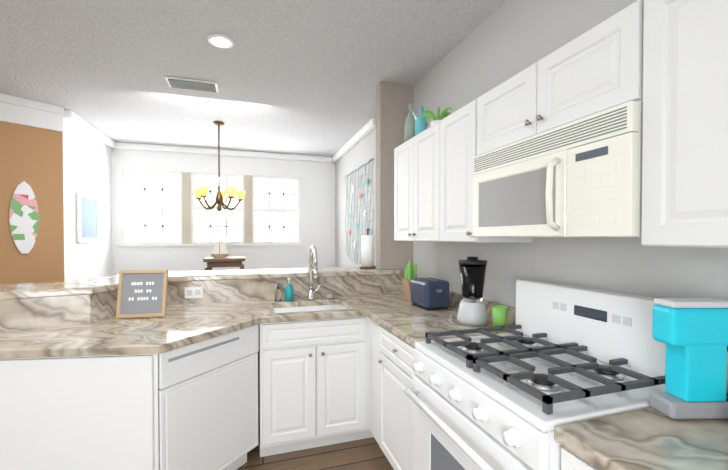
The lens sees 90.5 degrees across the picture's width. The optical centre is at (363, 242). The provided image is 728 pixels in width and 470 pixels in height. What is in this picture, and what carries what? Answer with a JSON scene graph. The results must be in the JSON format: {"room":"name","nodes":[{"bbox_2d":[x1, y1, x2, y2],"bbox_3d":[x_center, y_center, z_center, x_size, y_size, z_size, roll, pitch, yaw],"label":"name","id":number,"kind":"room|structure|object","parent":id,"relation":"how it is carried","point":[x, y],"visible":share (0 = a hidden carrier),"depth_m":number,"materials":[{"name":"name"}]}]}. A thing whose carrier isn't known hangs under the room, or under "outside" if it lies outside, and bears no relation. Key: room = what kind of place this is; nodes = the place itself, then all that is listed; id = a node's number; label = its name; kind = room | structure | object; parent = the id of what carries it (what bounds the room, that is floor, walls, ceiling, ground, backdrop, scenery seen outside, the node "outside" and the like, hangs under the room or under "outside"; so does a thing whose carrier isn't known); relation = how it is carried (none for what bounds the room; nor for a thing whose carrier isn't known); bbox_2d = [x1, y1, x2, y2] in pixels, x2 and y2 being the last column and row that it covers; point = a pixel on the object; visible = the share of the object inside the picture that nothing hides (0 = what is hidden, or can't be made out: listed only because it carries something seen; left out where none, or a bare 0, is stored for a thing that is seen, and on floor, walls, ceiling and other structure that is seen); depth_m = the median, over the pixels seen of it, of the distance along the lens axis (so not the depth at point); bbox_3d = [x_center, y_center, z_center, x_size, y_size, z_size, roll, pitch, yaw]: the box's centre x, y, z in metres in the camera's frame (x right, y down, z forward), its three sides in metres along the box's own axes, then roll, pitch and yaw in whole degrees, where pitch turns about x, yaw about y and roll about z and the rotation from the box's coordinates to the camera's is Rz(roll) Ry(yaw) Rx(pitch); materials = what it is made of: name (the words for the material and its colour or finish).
{"room":"kitchen","nodes":[
{"label":"kitchen","id":0,"kind":"room"},
{"bbox_2d":[0,121,63,283],"bbox_3d":[-4.217,0.000,2.449,0.120,2.720,3.400,1,1,39],"label":"wall","id":1,"kind":"structure","parent":0,"point":[32,157],"depth_m":3.56,"materials":[{"name":"brown paint"}]},
{"bbox_2d":[9,181,38,253],"bbox_3d":[-3.284,-0.244,3.492,0.020,0.700,0.210,1,1,39],"label":"art","id":2,"kind":"object","parent":1,"relation":"attached to","point":[24,218],"visible":0.98,"depth_m":3.48,"materials":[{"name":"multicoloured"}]},
{"bbox_2d":[0,102,62,131],"bbox_3d":[-4.159,-1.239,2.385,0.030,0.240,3.400,1,1,39],"label":"trim","id":3,"kind":"structure","parent":1,"relation":"attached to","point":[19,115],"depth_m":3.51,"materials":[{"name":"white"}]},
{"bbox_2d":[0,93,63,114],"bbox_3d":[-4.143,-1.324,2.371,0.070,0.070,3.400,1,1,39],"label":"crown molding","id":4,"kind":"structure","parent":1,"relation":"attached to","point":[22,102],"depth_m":3.48,"materials":[{"name":"white wood"}]},
{"bbox_2d":[63,116,111,280],"bbox_3d":[-3.396,-0.027,4.443,0.120,2.720,1.520,0,1,-18],"label":"wall","id":5,"kind":"structure","parent":0,"point":[86,163],"depth_m":4.24,"materials":[{"name":"white paint"}]},
{"bbox_2d":[76,192,98,241],"bbox_3d":[-3.262,-0.285,4.277,0.025,0.560,0.560,0,1,-18],"label":"picture frame","id":6,"kind":"object","parent":5,"relation":"attached to","point":[87,218],"visible":1,"depth_m":4.24,"materials":[{"name":"white"}]},
{"bbox_2d":[63,110,115,148],"bbox_3d":[-3.279,-1.342,4.388,0.080,0.090,1.380,0,1,-18],"label":"crown molding","id":7,"kind":"structure","parent":5,"relation":"attached to","point":[79,122],"depth_m":4.16,"materials":[{"name":"white wood"}]},
{"bbox_2d":[111,148,334,274],"bbox_3d":[-2.082,-0.043,5.587,3.320,2.720,0.140,0,1,-18],"label":"wall","id":8,"kind":"structure","parent":0,"point":[179,258],"depth_m":5.44,"materials":[{"name":"white paint"}]},
{"bbox_2d":[111,168,122,243],"bbox_3d":[-3.544,-0.506,5.113,0.250,1.060,0.140,0,1,-18],"label":"wall pier","id":9,"kind":"object","parent":8,"relation":"attached to","point":[117,201],"visible":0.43,"depth_m":5.07,"materials":[{"name":"white paint"}]},
{"bbox_2d":[125,169,179,241],"bbox_3d":[-3.060,-0.526,5.257,0.690,1.025,0.080,0,1,-18],"label":"window","id":10,"kind":"structure","parent":8,"relation":"in","point":[146,207],"depth_m":5.24,"materials":[{"name":"white wood"}]},
{"bbox_2d":[182,172,190,243],"bbox_3d":[-2.644,-0.510,5.401,0.120,1.060,0.140,0,1,-18],"label":"wall pier","id":11,"kind":"object","parent":8,"relation":"attached to","point":[186,207],"visible":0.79,"depth_m":5.33,"materials":[{"name":"beige paint"}]},
{"bbox_2d":[118,243,303,245],"bbox_3d":[-2.216,0.034,5.467,2.590,0.030,0.050,0,1,-18],"label":"sill","id":12,"kind":"structure","parent":8,"relation":"attached to","point":[209,244],"depth_m":5.39,"materials":[{"name":"white"}]},
{"bbox_2d":[194,173,241,240],"bbox_3d":[-2.227,-0.530,5.524,0.680,1.025,0.080,0,1,-18],"label":"window","id":13,"kind":"structure","parent":8,"relation":"in","point":[236,209],"depth_m":5.49,"materials":[{"name":"white"}]},
{"bbox_2d":[115,142,331,162],"bbox_3d":[-1.991,-1.357,5.483,3.200,0.090,0.080,0,1,-18],"label":"crown molding","id":14,"kind":"structure","parent":8,"relation":"attached to","point":[189,150],"depth_m":5.39,"materials":[{"name":"white wood"}]},
{"bbox_2d":[244,175,252,243],"bbox_3d":[-1.815,-0.514,5.666,0.120,1.060,0.140,0,1,-18],"label":"wall pier","id":15,"kind":"object","parent":8,"relation":"attached to","point":[248,235],"visible":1,"depth_m":5.60,"materials":[{"name":"beige paint"}]},
{"bbox_2d":[255,176,297,240],"bbox_3d":[-1.403,-0.533,5.787,0.670,1.025,0.080,0,1,-18],"label":"window","id":16,"kind":"structure","parent":8,"relation":"in","point":[276,210],"depth_m":5.77,"materials":[{"name":"white"}]},
{"bbox_2d":[300,178,334,242],"bbox_3d":[-0.777,-0.519,5.998,0.580,1.060,0.140,0,1,-18],"label":"wall pier","id":17,"kind":"object","parent":8,"relation":"attached to","point":[317,210],"visible":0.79,"depth_m":5.93,"materials":[{"name":"white paint"}]},
{"bbox_2d":[0,0,505,156],"bbox_3d":[-2.177,-1.399,1.632,6.300,0.100,7.700,0,1,-18],"label":"ceiling","id":18,"kind":"structure","parent":0,"point":[302,77],"depth_m":2.72,"materials":[{"name":"white paint"}]},
{"bbox_2d":[165,76,218,92],"bbox_3d":[-1.476,-1.358,3.117,0.400,0.018,0.200,0,1,-18],"label":"ceiling vent","id":19,"kind":"object","parent":18,"relation":"in","point":[189,84],"visible":0.96,"depth_m":3.08,"materials":[{"name":"white metal"}]},
{"bbox_2d":[193,121,244,210],"bbox_3d":[-1.678,-0.871,4.185,0.576,1.024,0.553,0,1,-18],"label":"chandelier","id":20,"kind":"object","parent":18,"relation":"hanging from","point":[200,192],"visible":1,"depth_m":4.14,"materials":[{"name":"yellow glass"}]},
{"bbox_2d":[207,34,233,47],"bbox_3d":[-0.962,-1.353,2.431,0.170,0.010,0.170,0,1,-18],"label":"recessed light","id":21,"kind":"object","parent":18,"relation":"in","point":[212,36],"depth_m":2.42,"materials":[{"name":"white"}]},
{"bbox_2d":[236,431,393,469],"bbox_3d":[-2.177,1.421,1.671,6.300,0.100,7.700,0,1,-18],"label":"floor","id":22,"kind":"structure","parent":0,"point":[365,454],"depth_m":2.28,"materials":[{"name":"brown wood"}]},
{"bbox_2d":[0,379,155,469],"bbox_3d":[-1.649,0.939,1.559,1.379,0.862,0.306,0,1,-18],"label":"base cabinet","id":23,"kind":"object","parent":22,"relation":"on","point":[114,427],"depth_m":1.59,"materials":[{"name":"white wood"}]},
{"bbox_2d":[156,379,158,469],"bbox_3d":[-1.688,0.933,1.680,1.410,0.872,0.531,0,1,-18],"label":"base cabinet","id":24,"kind":"object","parent":22,"relation":"on","point":[157,452],"depth_m":1.64,"materials":[{"name":"white wood"}]},
{"bbox_2d":[158,325,258,469],"bbox_3d":[-1.026,0.930,2.050,0.559,0.868,0.628,0,1,27],"label":"dishwasher","id":25,"kind":"object","parent":22,"relation":"on","point":[207,404],"visible":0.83,"depth_m":1.89,"materials":[{"name":"white metal"}]},
{"bbox_2d":[203,256,244,270],"bbox_3d":[-1.771,0.759,4.627,0.480,1.138,0.480,0,1,-18],"label":"pub table","id":26,"kind":"object","parent":22,"relation":"on","point":[230,261],"visible":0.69,"depth_m":4.42,"materials":[{"name":"brown wood"}]},
{"bbox_2d":[211,254,228,257],"bbox_3d":[-1.833,0.167,4.599,0.230,0.045,0.060,0,1,-18],"label":"hull","id":27,"kind":"object","parent":26,"relation":"on","point":[218,255],"visible":1,"depth_m":4.57,"materials":[{"name":"beige wood"}]},
{"bbox_2d":[0,271,455,456],"bbox_3d":[-1.006,0.820,2.405,3.210,1.078,0.839,0,1,-18],"label":"base cabinet","id":28,"kind":"object","parent":22,"relation":"on","point":[309,405],"depth_m":2.31,"materials":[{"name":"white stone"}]},
{"bbox_2d":[185,287,202,297],"bbox_3d":[-1.236,0.363,2.620,0.120,0.080,0.007,0,1,-18],"label":"outlet","id":29,"kind":"object","parent":28,"relation":"attached to","point":[193,292],"visible":1,"depth_m":2.62,"materials":[{"name":"white plastic"}]},
{"bbox_2d":[0,307,515,394],"bbox_3d":[-0.878,0.472,2.022,3.197,0.040,1.396,0,1,-18],"label":"countertop","id":30,"kind":"structure","parent":28,"relation":"on","point":[29,364],"depth_m":1.80,"materials":[{"name":"beige stone"}]},
{"bbox_2d":[116,270,167,317],"bbox_3d":[-1.337,0.312,2.208,0.265,0.280,0.105,0,-9,-11],"label":"letter board","id":31,"kind":"object","parent":30,"relation":"on","point":[142,293],"visible":1,"depth_m":2.16,"materials":[{"name":"beige wood"}]},
{"bbox_2d":[274,282,281,301],"bbox_3d":[-0.649,0.368,2.723,0.054,0.145,0.054,0,1,-18],"label":"clear soap bottle","id":32,"kind":"object","parent":30,"relation":"on","point":[277,294],"visible":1,"depth_m":2.70,"materials":[{"name":"clear glass"}]},
{"bbox_2d":[285,278,292,301],"bbox_3d":[-0.567,0.356,2.728,0.064,0.170,0.064,0,1,-18],"label":"soap bottle","id":33,"kind":"object","parent":30,"relation":"on","point":[288,293],"visible":1,"depth_m":2.71,"materials":[{"name":"teal"}]},
{"bbox_2d":[258,304,368,448],"bbox_3d":[-0.392,0.871,2.602,0.707,0.774,0.600,0,1,-18],"label":"sink cabinet","id":34,"kind":"object","parent":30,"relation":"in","point":[302,397],"depth_m":2.30,"materials":[{"name":"white wood"}]},
{"bbox_2d":[307,245,323,299],"bbox_3d":[-0.348,0.229,2.719,0.137,0.423,0.251,0,1,-18],"label":"faucet","id":35,"kind":"object","parent":30,"relation":"on","point":[313,266],"visible":1,"depth_m":2.78,"materials":[{"name":"silver metal"}]},
{"bbox_2d":[326,293,332,298],"bbox_3d":[-0.275,0.419,2.849,0.050,0.040,0.050,0,1,-18],"label":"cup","id":36,"kind":"object","parent":30,"relation":"on","point":[329,295],"visible":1,"depth_m":2.83,"materials":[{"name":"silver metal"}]},
{"bbox_2d":[402,260,416,298],"bbox_3d":[0.387,0.289,2.864,0.140,0.300,0.120,0,1,-18],"label":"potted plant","id":37,"kind":"object","parent":30,"relation":"on","point":[410,272],"visible":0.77,"depth_m":2.82,"materials":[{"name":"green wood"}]},
{"bbox_2d":[411,277,448,309],"bbox_3d":[0.454,0.348,2.490,0.180,0.192,0.275,0,1,-18],"label":"toaster","id":38,"kind":"object","parent":30,"relation":"on","point":[429,293],"visible":1,"depth_m":2.39,"materials":[{"name":"blue metal"}]},
{"bbox_2d":[457,257,487,325],"bbox_3d":[0.611,0.265,2.032,0.170,0.370,0.170,0,1,-18],"label":"blender","id":39,"kind":"object","parent":30,"relation":"on","point":[472,310],"visible":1,"depth_m":1.98,"materials":[{"name":"white plastic"}]},
{"bbox_2d":[459,264,486,302],"bbox_3d":[0.611,0.225,2.032,0.150,0.209,0.150,0,1,-18],"label":"jar","id":40,"kind":"object","parent":39,"relation":"on","point":[472,276],"depth_m":1.98,"materials":[{"name":"clear glass"}]},
{"bbox_2d":[491,305,507,330],"bbox_3d":[0.704,0.393,1.875,0.080,0.120,0.079,0,1,-18],"label":"cup","id":41,"kind":"object","parent":30,"relation":"on","point":[499,315],"visible":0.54,"depth_m":1.85,"materials":[{"name":"green plastic"}]},
{"bbox_2d":[360,228,375,267],"bbox_3d":[0.034,0.049,3.273,0.150,0.357,0.150,0,1,-18],"label":"paper towel","id":42,"kind":"object","parent":28,"relation":"on","point":[367,250],"visible":0.98,"depth_m":3.22,"materials":[{"name":"white paper"}]},
{"bbox_2d":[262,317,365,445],"bbox_3d":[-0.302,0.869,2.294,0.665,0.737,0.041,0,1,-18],"label":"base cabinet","id":43,"kind":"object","parent":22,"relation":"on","point":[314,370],"depth_m":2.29,"materials":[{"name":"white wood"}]},
{"bbox_2d":[376,351,414,469],"bbox_3d":[0.473,0.928,2.025,0.626,0.872,0.567,0,1,-18],"label":"base cabinet","id":44,"kind":"object","parent":22,"relation":"on","point":[394,373],"depth_m":1.96,"materials":[{"name":"white wood"}]},
{"bbox_2d":[404,279,665,469],"bbox_3d":[0.611,0.782,1.367,0.709,1.183,0.754,0,1,-18],"label":"range","id":45,"kind":"object","parent":22,"relation":"on","point":[560,355],"visible":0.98,"depth_m":1.26,"materials":[{"name":"white metal"}]},
{"bbox_2d":[415,333,665,431],"bbox_3d":[0.646,0.467,1.375,0.635,0.027,0.754,0,1,-18],"label":"cooktop","id":46,"kind":"object","parent":45,"relation":"in","point":[524,409],"depth_m":1.13,"materials":[{"name":"white"}]},
{"bbox_2d":[555,435,603,469],"bbox_3d":[0.888,0.946,0.728,0.626,0.872,0.625,0,1,-18],"label":"base cabinet","id":47,"kind":"object","parent":22,"relation":"on","point":[570,460],"depth_m":0.88,"materials":[{"name":"white wood"}]},
{"bbox_2d":[555,407,727,469],"bbox_3d":[1.112,0.500,0.005,0.637,0.040,2.127,0,1,-18],"label":"countertop","id":48,"kind":"structure","parent":47,"relation":"on","point":[647,438],"depth_m":0.85,"materials":[{"name":"beige stone"}]},
{"bbox_2d":[649,298,727,418],"bbox_3d":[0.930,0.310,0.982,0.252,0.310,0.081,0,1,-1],"label":"coffee maker","id":49,"kind":"object","parent":48,"relation":"on","point":[691,334],"visible":0.98,"depth_m":0.95,"materials":[{"name":"teal plastic"}]},
{"bbox_2d":[376,81,413,269],"bbox_3d":[0.269,-0.571,3.172,0.310,1.598,0.120,0,1,-18],"label":"wall","id":50,"kind":"structure","parent":0,"point":[393,100],"depth_m":3.10,"materials":[{"name":"beige paint"}]},
{"bbox_2d":[335,0,727,362],"bbox_3d":[0.690,-0.002,2.569,0.120,2.720,7.700,0,1,-18],"label":"wall","id":51,"kind":"structure","parent":0,"point":[505,41],"depth_m":1.92,"materials":[{"name":"grey paint"}]},
{"bbox_2d":[345,177,346,253],"bbox_3d":[-0.263,-0.404,5.303,0.028,1.150,0.008,0,1,-18],"label":"decor","id":52,"kind":"object","parent":51,"relation":"attached to","point":[345,219],"visible":0.85,"depth_m":5.30,"materials":[{"name":"grey wicker"}]},
{"bbox_2d":[347,178,348,250],"bbox_3d":[-0.232,-0.390,5.208,0.028,1.176,0.008,0,1,-18],"label":"decor","id":53,"kind":"object","parent":51,"relation":"attached to","point":[348,214],"visible":0.88,"depth_m":5.21,"materials":[{"name":"grey wicker"}]},
{"bbox_2d":[349,174,350,252],"bbox_3d":[-0.202,-0.377,5.113,0.027,1.200,0.008,0,1,-18],"label":"decor","id":54,"kind":"object","parent":51,"relation":"attached to","point":[349,213],"visible":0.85,"depth_m":5.11,"materials":[{"name":"grey wicker"}]},
{"bbox_2d":[351,173,352,259],"bbox_3d":[-0.171,-0.365,5.018,0.028,1.221,0.008,0,1,-18],"label":"decor","id":55,"kind":"object","parent":51,"relation":"attached to","point":[351,224],"visible":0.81,"depth_m":5.02,"materials":[{"name":"grey wicker"}]},
{"bbox_2d":[332,117,375,162],"bbox_3d":[-0.193,-1.350,4.982,0.080,0.090,2.130,0,1,-18],"label":"crown molding","id":56,"kind":"structure","parent":51,"relation":"attached to","point":[367,128],"depth_m":4.60,"materials":[{"name":"white wood"}]},
{"bbox_2d":[353,183,354,261],"bbox_3d":[-0.140,-0.356,4.923,0.028,1.237,0.008,0,1,-18],"label":"decor","id":57,"kind":"object","parent":51,"relation":"attached to","point":[353,221],"visible":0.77,"depth_m":4.92,"materials":[{"name":"grey wicker"}]},
{"bbox_2d":[355,175,356,262],"bbox_3d":[-0.110,-0.349,4.828,0.027,1.247,0.008,0,1,-18],"label":"decor","id":58,"kind":"object","parent":51,"relation":"attached to","point":[356,218],"visible":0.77,"depth_m":4.83,"materials":[{"name":"grey wicker"}]},
{"bbox_2d":[357,169,358,263],"bbox_3d":[-0.080,-0.346,4.733,0.028,1.250,0.008,0,1,-18],"label":"decor","id":59,"kind":"object","parent":51,"relation":"attached to","point":[357,214],"visible":0.85,"depth_m":4.73,"materials":[{"name":"grey wicker"}]},
{"bbox_2d":[345,158,373,176],"bbox_3d":[-0.080,-0.971,4.724,0.044,0.024,1.203,0,1,-18],"label":"decor","id":60,"kind":"object","parent":51,"relation":"attached to","point":[360,166],"visible":0.96,"depth_m":4.57,"materials":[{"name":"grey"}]},
{"bbox_2d":[359,168,360,263],"bbox_3d":[-0.049,-0.347,4.638,0.027,1.247,0.008,0,1,-18],"label":"decor","id":61,"kind":"object","parent":51,"relation":"attached to","point":[359,214],"visible":0.77,"depth_m":4.63,"materials":[{"name":"grey wicker"}]},
{"bbox_2d":[364,165,365,234],"bbox_3d":[0.012,-0.357,4.447,0.028,1.221,0.008,0,1,-18],"label":"decor","id":62,"kind":"object","parent":51,"relation":"attached to","point":[364,200],"visible":0.58,"depth_m":4.44,"materials":[{"name":"grey wicker"}]},
{"bbox_2d":[369,161,370,227],"bbox_3d":[0.073,-0.377,4.256,0.028,1.176,0.008,0,1,-18],"label":"decor","id":63,"kind":"object","parent":51,"relation":"attached to","point":[370,195],"visible":0.6,"depth_m":4.25,"materials":[{"name":"grey wicker"}]},
{"bbox_2d":[372,161,373,234],"bbox_3d":[0.103,-0.388,4.161,0.028,1.151,0.008,0,1,-18],"label":"decor","id":64,"kind":"object","parent":51,"relation":"attached to","point":[373,197],"visible":0.79,"depth_m":4.16,"materials":[{"name":"grey wicker"}]},
{"bbox_2d":[394,122,437,241],"bbox_3d":[0.489,-0.355,2.427,0.341,0.690,0.678,0,1,-18],"label":"upper cabinet","id":65,"kind":"object","parent":51,"relation":"attached to","point":[415,159],"depth_m":2.34,"materials":[{"name":"white wood"}]},
{"bbox_2d":[404,103,416,141],"bbox_3d":[0.339,-0.852,2.602,0.100,0.296,0.100,0,1,-18],"label":"decorative bottle","id":66,"kind":"object","parent":65,"relation":"on","point":[409,127],"visible":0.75,"depth_m":2.57,"materials":[{"name":"green glass"}]},
{"bbox_2d":[415,107,426,135],"bbox_3d":[0.395,-0.818,2.495,0.086,0.231,0.086,0,1,-18],"label":"decorative bottle","id":67,"kind":"object","parent":65,"relation":"on","point":[420,126],"visible":0.69,"depth_m":2.46,"materials":[{"name":"teal glass"}]},
{"bbox_2d":[420,107,452,125],"bbox_3d":[0.464,-0.767,2.290,0.234,0.136,0.268,0,1,-18],"label":"decorative plant","id":68,"kind":"object","parent":65,"relation":"on","point":[431,115],"visible":0.67,"depth_m":2.28,"materials":[{"name":"green plant"}]},
{"bbox_2d":[434,100,531,242],"bbox_3d":[0.644,-0.348,1.943,0.341,0.690,0.339,0,1,-18],"label":"upper cabinet","id":69,"kind":"object","parent":51,"relation":"attached to","point":[453,173],"depth_m":1.89,"materials":[{"name":"white wood"}]},
{"bbox_2d":[474,3,633,156],"bbox_3d":[0.812,-0.545,1.414,0.341,0.281,0.754,0,1,-18],"label":"upper cabinet","id":70,"kind":"object","parent":51,"relation":"attached to","point":[588,75],"depth_m":1.25,"materials":[{"name":"white wood"}]},
{"bbox_2d":[473,101,642,236],"bbox_3d":[0.778,-0.211,1.407,0.412,0.380,0.750,0,1,-18],"label":"microwave","id":71,"kind":"object","parent":70,"relation":"attached to","point":[582,177],"visible":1,"depth_m":1.20,"materials":[{"name":"white"}]},
{"bbox_2d":[456,292,727,392],"bbox_3d":[1.079,0.414,1.124,0.017,0.100,4.260,0,1,-18],"label":"backsplash","id":72,"kind":"structure","parent":51,"relation":"attached to","point":[511,312],"depth_m":2.02,"materials":[{"name":"brown stone"}]},
{"bbox_2d":[630,0,727,247],"bbox_3d":[1.020,-0.332,0.768,0.341,0.690,0.596,0,1,-18],"label":"upper cabinet","id":73,"kind":"object","parent":51,"relation":"attached to","point":[665,62],"depth_m":0.90,"materials":[{"name":"white wood"}]},
{"label":"outside","id":74,"kind":"structure","parent":0,"visible":0},
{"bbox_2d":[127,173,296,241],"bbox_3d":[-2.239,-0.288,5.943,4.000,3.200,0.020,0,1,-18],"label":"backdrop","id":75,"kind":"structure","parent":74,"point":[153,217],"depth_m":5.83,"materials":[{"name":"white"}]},
{"bbox_3d":[-1.838,0.017,4.595,0.007,0.255,0.008,0,1,-18],"label":"mast","id":76,"kind":"object","parent":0,"visible":0},
{"bbox_2d":[211,239,218,252],"bbox_3d":[-1.889,0.034,4.579,0.092,0.190,0.004,0,1,-18],"label":"sail","id":77,"kind":"object","parent":76,"relation":"attached to","point":[215,249],"visible":1,"depth_m":4.58,"materials":[{"name":"white fabric"}]},
{"bbox_2d":[220,235,227,252],"bbox_3d":[-1.786,0.014,4.612,0.092,0.230,0.004,0,1,-18],"label":"sail","id":78,"kind":"object","parent":76,"relation":"attached to","point":[223,249],"visible":1,"depth_m":4.60,"materials":[{"name":"white fabric"}]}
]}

